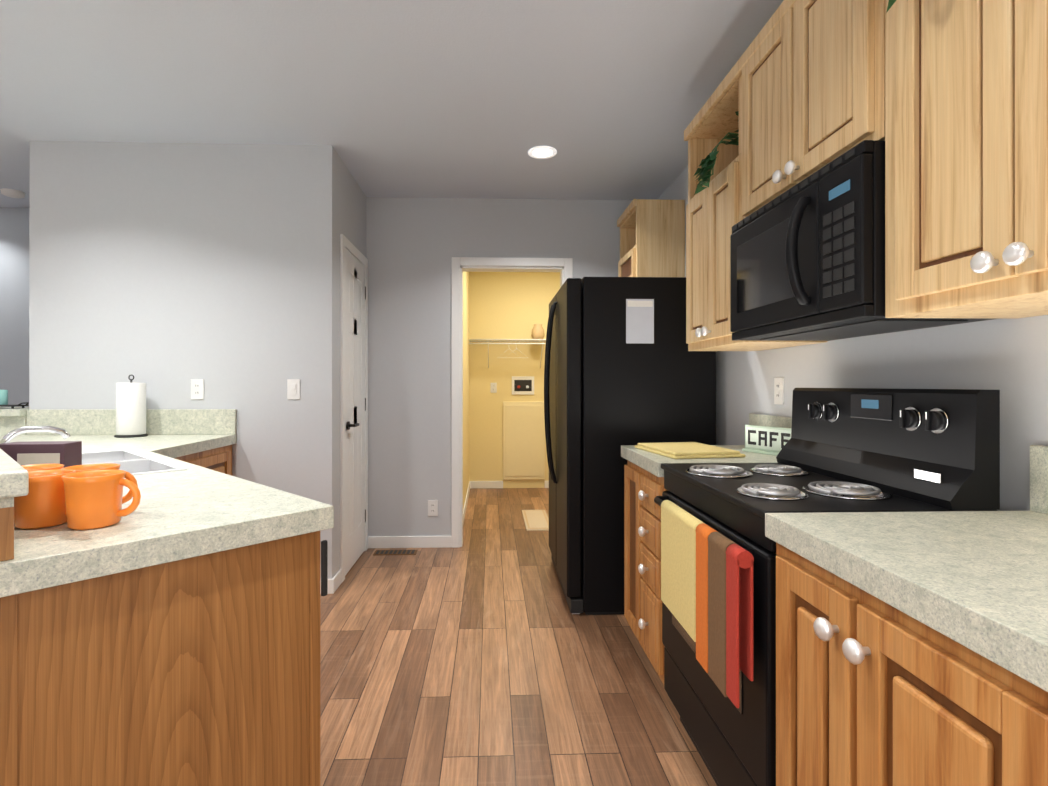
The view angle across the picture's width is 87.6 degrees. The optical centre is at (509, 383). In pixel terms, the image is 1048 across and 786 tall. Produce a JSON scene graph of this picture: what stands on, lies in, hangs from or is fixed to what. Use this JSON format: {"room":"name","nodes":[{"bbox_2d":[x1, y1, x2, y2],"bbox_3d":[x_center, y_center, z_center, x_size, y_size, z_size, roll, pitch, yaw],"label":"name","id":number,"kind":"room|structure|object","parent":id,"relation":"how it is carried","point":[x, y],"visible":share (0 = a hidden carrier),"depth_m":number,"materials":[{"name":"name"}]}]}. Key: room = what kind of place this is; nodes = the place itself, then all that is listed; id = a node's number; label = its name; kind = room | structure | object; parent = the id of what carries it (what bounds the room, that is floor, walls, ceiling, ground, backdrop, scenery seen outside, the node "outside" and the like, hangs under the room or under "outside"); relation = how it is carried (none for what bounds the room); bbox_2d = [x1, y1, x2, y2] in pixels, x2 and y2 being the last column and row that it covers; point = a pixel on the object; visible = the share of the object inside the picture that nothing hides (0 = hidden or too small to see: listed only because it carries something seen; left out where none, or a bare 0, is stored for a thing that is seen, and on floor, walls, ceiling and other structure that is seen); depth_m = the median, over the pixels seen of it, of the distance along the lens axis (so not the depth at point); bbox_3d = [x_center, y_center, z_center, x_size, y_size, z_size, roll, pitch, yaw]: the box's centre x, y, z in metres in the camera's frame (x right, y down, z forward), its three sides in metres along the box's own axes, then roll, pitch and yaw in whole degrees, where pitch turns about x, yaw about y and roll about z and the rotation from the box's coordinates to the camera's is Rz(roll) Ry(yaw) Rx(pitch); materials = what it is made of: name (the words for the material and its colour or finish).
{"room":"kitchen","nodes":[
{"label":"kitchen","id":0,"kind":"room"},
{"bbox_2d":[0,208,28,406],"bbox_3d":[-3.711,-0.083,4.305,1.930,2.570,0.120,0,0,-2],"label":"wall","id":1,"kind":"structure","parent":0,"point":[14,302],"depth_m":4.24,"materials":[{"name":"paint"}]},
{"bbox_2d":[29,141,365,578],"bbox_3d":[-1.877,-0.084,3.590,1.686,2.570,0.977,0,0,-2],"label":"wall","id":2,"kind":"structure","parent":0,"point":[166,273],"depth_m":3.11,"materials":[{"name":"grey paint"}]},
{"bbox_2d":[191,379,203,399],"bbox_3d":[-1.772,0.031,3.099,0.072,0.116,0.010,0,0,-2],"label":"electrical outlet","id":3,"kind":"object","parent":2,"relation":"attached to","point":[197,389],"visible":1,"depth_m":3.10,"materials":[{"name":"white plastic"}]},
{"bbox_2d":[287,379,299,398],"bbox_3d":[-1.233,0.031,3.116,0.072,0.116,0.013,0,0,-2],"label":"light switch","id":4,"kind":"object","parent":2,"relation":"attached to","point":[293,388],"visible":1,"depth_m":3.12,"materials":[{"name":"white plastic"}]},
{"bbox_2d":[320,576,336,593],"bbox_3d":[-1.276,1.158,3.117,0.543,0.085,0.015,0,0,-2],"label":"baseboard","id":5,"kind":"structure","parent":2,"relation":"attached to","point":[334,582],"depth_m":3.12,"materials":[{"name":"white wood"}]},
{"bbox_2d":[340,234,367,581],"bbox_3d":[-1.003,0.147,3.639,0.064,2.108,0.676,0,0,-2],"label":"door","id":6,"kind":"structure","parent":2,"relation":"attached to","point":[353,403],"depth_m":3.59,"materials":[{"name":"white wood"}]},
{"bbox_2d":[368,536,450,547],"bbox_3d":[-0.736,1.159,3.996,0.622,0.085,0.022,0,0,-2],"label":"baseboard","id":7,"kind":"structure","parent":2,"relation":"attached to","point":[373,541],"depth_m":4.00,"materials":[{"name":"white wood"}]},
{"bbox_2d":[0,0,783,207],"bbox_3d":[-1.568,-1.420,1.959,6.290,0.100,8.820,0,0,-2],"label":"ceiling","id":8,"kind":"structure","parent":0,"point":[606,99],"depth_m":2.48,"materials":[{"name":"paint"}]},
{"bbox_2d":[0,188,24,197],"bbox_3d":[-3.531,-1.351,3.882,0.132,0.033,0.132,0,0,-2],"label":"smoke detector","id":9,"kind":"object","parent":8,"relation":"attached to","point":[11,193],"visible":0.98,"depth_m":3.85,"materials":[{"name":"white plastic"}]},
{"bbox_2d":[528,146,556,158],"bbox_3d":[0.194,-1.365,3.221,0.170,0.009,0.170,0,0,-2],"label":"recessed light","id":10,"kind":"object","parent":8,"relation":"in","point":[541,152],"visible":1,"depth_m":3.22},
{"bbox_2d":[366,197,631,536],"bbox_3d":[0.082,-0.083,4.092,2.264,2.570,0.110,0,0,-2],"label":"wall","id":11,"kind":"structure","parent":0,"point":[414,246],"depth_m":4.01,"materials":[{"name":"grey paint"}]},
{"bbox_2d":[428,500,437,515],"bbox_3d":[-0.564,0.912,4.008,0.072,0.116,0.010,0,0,-2],"label":"electrical outlet","id":12,"kind":"object","parent":11,"relation":"attached to","point":[432,507],"visible":1,"depth_m":4.01,"materials":[{"name":"white plastic"}]},
{"bbox_2d":[451,257,572,547],"bbox_3d":[0.019,0.136,4.090,0.894,2.132,0.142,0,0,-2],"label":"trim","id":13,"kind":"structure","parent":11,"relation":"attached to","point":[562,266],"depth_m":4.01,"materials":[{"name":"white wood"}]},
{"bbox_2d":[463,272,559,507],"bbox_3d":[0.497,-0.083,4.162,1.710,2.570,0.002,0,0,-2],"label":"wall","id":14,"kind":"structure","parent":0,"point":[504,439],"depth_m":4.12,"materials":[{"name":"yellow paint"}]},
{"bbox_2d":[463,481,470,522],"bbox_3d":[-0.420,1.160,5.219,0.012,0.085,2.140,0,0,-2],"label":"baseboard","id":15,"kind":"structure","parent":14,"relation":"attached to","point":[469,486],"depth_m":5.29,"materials":[{"name":"white wood"}]},
{"bbox_2d":[471,481,502,488],"bbox_3d":[-0.253,1.161,6.289,0.360,0.085,0.012,0,0,-2],"label":"baseboard","id":16,"kind":"structure","parent":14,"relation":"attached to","point":[484,484],"depth_m":6.28,"materials":[{"name":"white wood"}]},
{"bbox_2d":[490,383,496,392],"bbox_3d":[-0.183,0.044,6.294,0.072,0.116,0.010,0,0,-2],"label":"electrical outlet","id":17,"kind":"object","parent":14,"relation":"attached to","point":[493,387],"visible":1,"depth_m":6.29,"materials":[{"name":"white plastic"}]},
{"bbox_2d":[469,339,545,367],"bbox_3d":[0.427,-0.338,6.158,1.760,0.309,0.320,0,0,-2],"label":"shelf","id":18,"kind":"object","parent":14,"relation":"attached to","point":[507,340],"visible":0.52,"depth_m":6.07,"materials":[{"name":"white wood"}]},
{"bbox_2d":[531,324,544,338],"bbox_3d":[0.322,-0.581,6.157,0.150,0.180,0.148,0,0,-2],"label":"jar","id":19,"kind":"object","parent":18,"relation":"on","point":[537,331],"visible":0.77,"depth_m":6.10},
{"bbox_2d":[320,488,716,785],"bbox_3d":[-1.568,1.250,1.957,6.290,0.100,8.820,0,0,-2],"label":"floor","id":20,"kind":"structure","parent":0,"point":[483,655],"depth_m":2.22,"materials":[{"name":"brown wood"}]},
{"bbox_2d":[0,407,333,785],"bbox_3d":[-1.940,0.670,1.978,3.007,1.060,2.840,0,0,-2],"label":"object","id":21,"kind":"structure","parent":20,"relation":"on","point":[166,632],"depth_m":1.09,"materials":[{"name":"laminate"}]},
{"bbox_2d":[0,390,28,408],"bbox_3d":[-2.909,0.082,3.122,0.277,0.116,0.100,0,0,-2],"label":"tray","id":22,"kind":"object","parent":21,"relation":"on","point":[3,398],"visible":1,"depth_m":3.11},
{"bbox_2d":[0,441,81,467],"bbox_3d":[-1.274,0.222,1.480,0.173,0.125,0.080,0,0,-2],"label":"box","id":23,"kind":"object","parent":21,"relation":"on","point":[66,453],"visible":0.5,"depth_m":1.45,"materials":[{"name":"purple cardboard"}]},
{"bbox_2d":[22,464,63,471],"bbox_3d":[-1.024,0.232,1.188,0.127,0.104,0.104,0,0,-2],"label":"mug","id":24,"kind":"object","parent":21,"relation":"on","point":[34,467],"visible":0.1,"depth_m":1.22,"materials":[{"name":"orange ceramic"}]},
{"bbox_2d":[14,469,75,528],"bbox_3d":[-0.928,0.232,1.105,0.135,0.104,0.104,0,0,-2],"label":"mug","id":25,"kind":"object","parent":21,"relation":"on","point":[41,504],"visible":0.67,"depth_m":1.07,"materials":[{"name":"orange ceramic"}]},
{"bbox_2d":[62,463,137,503],"bbox_3d":[-0.903,0.232,1.193,0.127,0.104,0.104,0,0,-2],"label":"mug","id":26,"kind":"object","parent":21,"relation":"on","point":[128,496],"visible":0.25,"depth_m":1.22,"materials":[{"name":"orange ceramic"}]},
{"bbox_2d":[61,470,140,529],"bbox_3d":[-0.820,0.232,1.100,0.135,0.104,0.104,0,0,-2],"label":"mug","id":27,"kind":"object","parent":21,"relation":"on","point":[93,499],"visible":1,"depth_m":1.07,"materials":[{"name":"orange ceramic"}]},
{"bbox_2d":[114,375,147,437],"bbox_3d":[-2.058,0.118,2.971,0.156,0.336,0.156,0,0,-2],"label":"paper towel holder","id":28,"kind":"object","parent":21,"relation":"on","point":[130,409],"visible":1,"depth_m":2.92,"materials":[{"name":"white paper"}]},
{"bbox_2d":[373,550,417,554],"bbox_3d":[-0.809,1.198,3.880,0.300,0.007,0.110,0,0,-2],"label":"floor vent","id":29,"kind":"object","parent":20,"relation":"in","point":[395,552],"visible":1,"depth_m":3.87,"materials":[{"name":"brown metal"}]},
{"bbox_2d":[522,510,548,530],"bbox_3d":[0.238,1.197,4.832,0.220,0.010,0.740,0,0,-2],"label":"rug","id":30,"kind":"object","parent":20,"relation":"on","point":[534,520],"visible":0.9,"depth_m":4.77,"materials":[{"name":"beige fabric"}]},
{"bbox_2d":[621,453,628,623],"bbox_3d":[0.839,0.769,2.396,0.623,0.862,0.270,0,0,-2],"label":"base cabinet","id":31,"kind":"object","parent":20,"relation":"on","point":[626,467],"depth_m":2.46,"materials":[{"name":"brown wood"}]},
{"bbox_2d":[544,277,715,614],"bbox_3d":[0.638,0.324,3.274,0.850,1.755,0.902,0,0,-2],"label":"refrigerator","id":32,"kind":"object","parent":20,"relation":"on","point":[623,365],"visible":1,"depth_m":2.82,"materials":[{"name":"black metal"}]},
{"bbox_2d":[629,461,667,684],"bbox_3d":[0.847,0.769,2.154,0.623,0.862,0.336,0,0,-2],"label":"base cabinet","id":33,"kind":"object","parent":20,"relation":"on","point":[645,602],"depth_m":2.12,"materials":[{"name":"brown wood"}]},
{"bbox_2d":[621,445,777,472],"bbox_3d":[0.841,0.312,2.269,0.627,0.052,0.566,0,0,-2],"label":"countertop","id":34,"kind":"structure","parent":33,"relation":"on","point":[651,460],"depth_m":2.10,"materials":[{"name":"beige stone"}]},
{"bbox_2d":[634,442,745,458],"bbox_3d":[0.738,0.273,2.278,0.300,0.024,0.380,0,0,-10],"label":"cloth","id":35,"kind":"object","parent":34,"relation":"on","point":[683,450],"visible":1,"depth_m":2.17,"materials":[{"name":"yellow fabric"}]},
{"bbox_2d":[742,425,790,455],"bbox_3d":[1.055,0.229,2.209,0.036,0.112,0.250,0,0,-24],"label":"sign","id":36,"kind":"object","parent":34,"relation":"on","point":[767,440],"visible":0.77,"depth_m":2.22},
{"bbox_2d":[765,533,816,785],"bbox_3d":[0.888,0.768,1.045,0.620,0.862,0.346,0,0,-2],"label":"base cabinet","id":37,"kind":"object","parent":20,"relation":"on","point":[796,570],"depth_m":1.12,"materials":[{"name":"brown wood"}]},
{"bbox_2d":[654,388,999,785],"bbox_3d":[0.796,0.607,1.600,0.600,1.186,0.752,0,0,-2],"label":"range","id":38,"kind":"object","parent":20,"relation":"on","point":[880,450],"visible":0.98,"depth_m":1.40,"materials":[{"name":"black metal"}]},
{"bbox_2d":[817,561,1047,785],"bbox_3d":[0.897,0.768,0.780,0.620,0.862,0.444,0,0,-2],"label":"base cabinet","id":39,"kind":"object","parent":20,"relation":"on","point":[911,648],"depth_m":0.80,"materials":[{"name":"brown wood"}]},
{"bbox_2d":[765,509,1047,680],"bbox_3d":[0.890,0.311,0.886,0.627,0.052,0.666,0,0,-2],"label":"countertop","id":40,"kind":"structure","parent":39,"relation":"on","point":[983,575],"depth_m":0.89,"materials":[{"name":"beige stone"}]},
{"bbox_2d":[658,166,1047,510],"bbox_3d":[1.265,-0.086,0.921,0.120,2.570,6.310,0,0,-2],"label":"wall","id":41,"kind":"structure","parent":0,"point":[1008,358],"depth_m":1.55,"materials":[{"name":"grey paint"}]},
{"bbox_2d":[618,240,680,276],"bbox_3d":[0.943,-0.769,3.687,0.326,0.240,0.460,0,0,-2],"label":"upper cabinet","id":42,"kind":"object","parent":41,"relation":"attached to","point":[639,258],"depth_m":3.46,"materials":[{"name":"brown wood"}]},
{"bbox_2d":[681,148,826,350],"bbox_3d":[0.988,-0.498,2.265,0.336,0.693,0.546,0,0,-2],"label":"upper cabinet","id":43,"kind":"object","parent":41,"relation":"attached to","point":[709,212],"depth_m":2.25,"materials":[{"name":"brown wood"}]},
{"bbox_2d":[694,111,738,194],"bbox_3d":[0.875,-0.908,2.122,0.323,0.311,0.176,0,0,-2],"label":"potted plant","id":44,"kind":"object","parent":43,"relation":"on","point":[707,163],"visible":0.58,"depth_m":2.11,"materials":[{"name":"green plant"}]},
{"bbox_2d":[774,377,783,404],"bbox_3d":[1.151,0.030,2.333,0.010,0.116,0.072,0,0,-2],"label":"electrical outlet","id":45,"kind":"object","parent":41,"relation":"attached to","point":[779,390],"visible":1,"depth_m":2.32,"materials":[{"name":"white plastic"}]},
{"bbox_2d":[733,0,864,225],"bbox_3d":[1.010,-0.873,1.633,0.336,0.594,0.710,0,0,-2],"label":"upper cabinet","id":46,"kind":"object","parent":41,"relation":"attached to","point":[799,86],"depth_m":1.60,"materials":[{"name":"brown wood"}]},
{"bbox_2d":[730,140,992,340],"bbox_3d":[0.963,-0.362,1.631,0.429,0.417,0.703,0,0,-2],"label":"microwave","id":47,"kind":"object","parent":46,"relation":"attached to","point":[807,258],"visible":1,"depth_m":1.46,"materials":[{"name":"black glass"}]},
{"bbox_2d":[749,413,1047,512],"bbox_3d":[1.169,0.211,1.563,0.022,0.148,2.000,0,0,-2],"label":"backsplash","id":48,"kind":"structure","parent":41,"relation":"attached to","point":[1038,453],"depth_m":1.21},
{"bbox_2d":[865,0,1047,318],"bbox_3d":[1.034,-0.662,0.927,0.336,1.018,0.695,0,0,-2],"label":"upper cabinet","id":49,"kind":"object","parent":41,"relation":"attached to","point":[946,101],"depth_m":1.05,"materials":[{"name":"brown wood"}]},
{"bbox_2d":[886,0,907,12],"bbox_3d":[0.797,-0.977,1.085,0.058,0.449,0.146,0,0,-2],"label":"ivy","id":50,"kind":"object","parent":49,"relation":"hanging from","point":[891,3],"visible":1,"depth_m":1.13,"materials":[{"name":"green plant"}]}
]}

